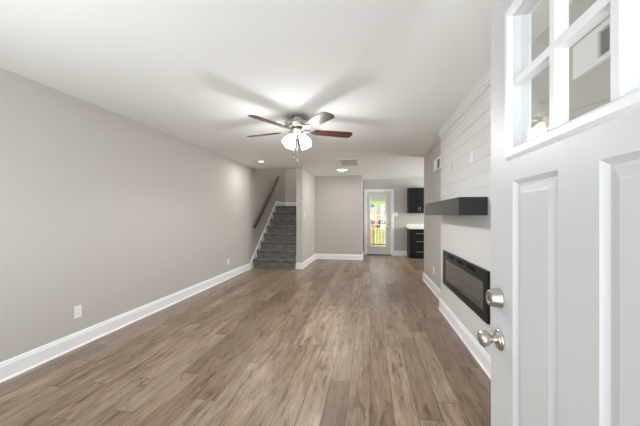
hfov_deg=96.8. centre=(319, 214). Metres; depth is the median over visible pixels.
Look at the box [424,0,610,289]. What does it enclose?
wall
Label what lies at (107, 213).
wall
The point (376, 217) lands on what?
bank
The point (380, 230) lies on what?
ground
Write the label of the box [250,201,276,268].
trim
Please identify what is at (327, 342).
floor
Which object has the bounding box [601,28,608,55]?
register
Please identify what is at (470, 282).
fireplace
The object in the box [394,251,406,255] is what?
baseboard
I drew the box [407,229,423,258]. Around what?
base cabinet
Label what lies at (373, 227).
deck railing
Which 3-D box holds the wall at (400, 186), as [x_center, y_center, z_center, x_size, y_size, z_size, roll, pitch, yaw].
[3.428,0.075,8.973,4.340,2.440,0.120,0,0,10]
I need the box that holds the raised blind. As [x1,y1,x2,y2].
[371,197,384,200]
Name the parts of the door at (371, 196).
pane frame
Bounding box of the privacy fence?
[371,207,384,212]
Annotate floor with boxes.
[0,255,490,425]
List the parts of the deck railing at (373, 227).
post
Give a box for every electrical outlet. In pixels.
[74,305,81,318]
[470,150,472,163]
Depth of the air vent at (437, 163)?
4.51 m
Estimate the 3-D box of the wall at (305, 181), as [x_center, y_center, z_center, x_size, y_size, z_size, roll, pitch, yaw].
[-0.272,-1.155,8.146,0.145,4.900,2.645,0,0,10]
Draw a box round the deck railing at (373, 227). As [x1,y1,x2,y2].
[371,225,384,245]
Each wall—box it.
[0,68,284,361]
[285,169,295,201]
[296,167,314,262]
[315,175,357,254]
[358,175,362,254]
[363,179,423,253]
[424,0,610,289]
[441,85,490,356]
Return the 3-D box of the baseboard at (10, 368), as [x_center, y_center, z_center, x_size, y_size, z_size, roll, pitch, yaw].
[-2.198,1.220,3.755,0.026,0.150,6.160,0,0,10]
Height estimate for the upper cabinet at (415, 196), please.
0.770 m
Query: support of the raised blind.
attached to the wall at (400, 186)
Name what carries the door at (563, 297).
in the wall
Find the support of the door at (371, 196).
in the wall at (400, 186)
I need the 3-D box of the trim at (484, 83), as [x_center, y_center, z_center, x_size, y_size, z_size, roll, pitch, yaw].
[1.535,-1.097,2.985,0.142,0.095,1.922,0,0,10]
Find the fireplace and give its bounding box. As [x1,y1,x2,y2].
[443,250,489,323]
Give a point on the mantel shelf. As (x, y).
(459, 205)
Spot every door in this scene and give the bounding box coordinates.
[366,192,390,254]
[477,0,639,425]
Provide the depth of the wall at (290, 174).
9.62 m
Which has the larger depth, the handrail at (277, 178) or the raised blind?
the raised blind
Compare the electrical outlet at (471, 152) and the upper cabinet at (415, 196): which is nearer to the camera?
the electrical outlet at (471, 152)
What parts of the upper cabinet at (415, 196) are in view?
door, door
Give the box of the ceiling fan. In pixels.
[247,112,352,161]
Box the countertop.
[406,224,423,228]
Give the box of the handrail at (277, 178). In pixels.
[253,176,278,227]
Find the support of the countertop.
on the base cabinet at (415, 237)
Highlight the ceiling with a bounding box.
[0,0,572,179]
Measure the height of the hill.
9.735 m
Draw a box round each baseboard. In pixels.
[0,263,250,382]
[277,201,295,205]
[295,252,363,268]
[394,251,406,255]
[422,273,490,379]
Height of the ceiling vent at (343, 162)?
0.012 m
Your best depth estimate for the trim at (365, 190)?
9.16 m
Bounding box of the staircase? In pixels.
[253,206,295,268]
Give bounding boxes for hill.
[371,199,384,210]
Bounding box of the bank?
[371,213,384,223]
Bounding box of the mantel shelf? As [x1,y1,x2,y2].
[425,197,487,214]
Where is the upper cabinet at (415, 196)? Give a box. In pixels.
[407,188,423,212]
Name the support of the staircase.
on the floor
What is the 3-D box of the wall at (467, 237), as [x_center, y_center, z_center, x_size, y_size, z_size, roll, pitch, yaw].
[1.552,0.075,2.982,0.106,2.440,1.850,0,0,10]
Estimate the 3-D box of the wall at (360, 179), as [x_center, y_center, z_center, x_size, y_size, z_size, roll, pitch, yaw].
[1.245,0.075,8.739,0.120,2.440,1.095,0,0,10]
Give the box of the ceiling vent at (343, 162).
[337,159,359,165]
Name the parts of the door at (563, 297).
knob, raised panel, pane frame, raised panel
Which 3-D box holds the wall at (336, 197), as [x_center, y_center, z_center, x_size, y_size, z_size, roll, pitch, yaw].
[0.481,0.075,8.377,1.260,2.440,0.120,0,0,10]
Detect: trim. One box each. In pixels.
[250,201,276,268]
[364,189,393,254]
[437,68,490,138]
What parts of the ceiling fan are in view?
blade, blade, lamp shade, lamp shade, lamp shade, blade, blade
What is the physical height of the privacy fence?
1.050 m
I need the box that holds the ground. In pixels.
[371,224,384,245]
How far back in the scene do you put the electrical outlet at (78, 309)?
2.78 m
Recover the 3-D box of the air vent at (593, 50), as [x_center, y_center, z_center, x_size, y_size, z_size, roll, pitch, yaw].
[1.299,-0.790,1.290,0.022,0.170,0.390,0,0,10]
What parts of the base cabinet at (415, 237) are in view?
drawer, drawer, drawer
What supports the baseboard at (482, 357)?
attached to the wall at (590, 92)
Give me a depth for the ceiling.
2.17 m
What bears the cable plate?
attached to the wall at (467, 237)
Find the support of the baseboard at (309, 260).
attached to the wall at (305, 181)
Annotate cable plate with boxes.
[450,161,452,171]
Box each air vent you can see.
[434,155,440,172]
[573,17,609,79]
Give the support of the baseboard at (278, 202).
attached to the wall at (107, 213)

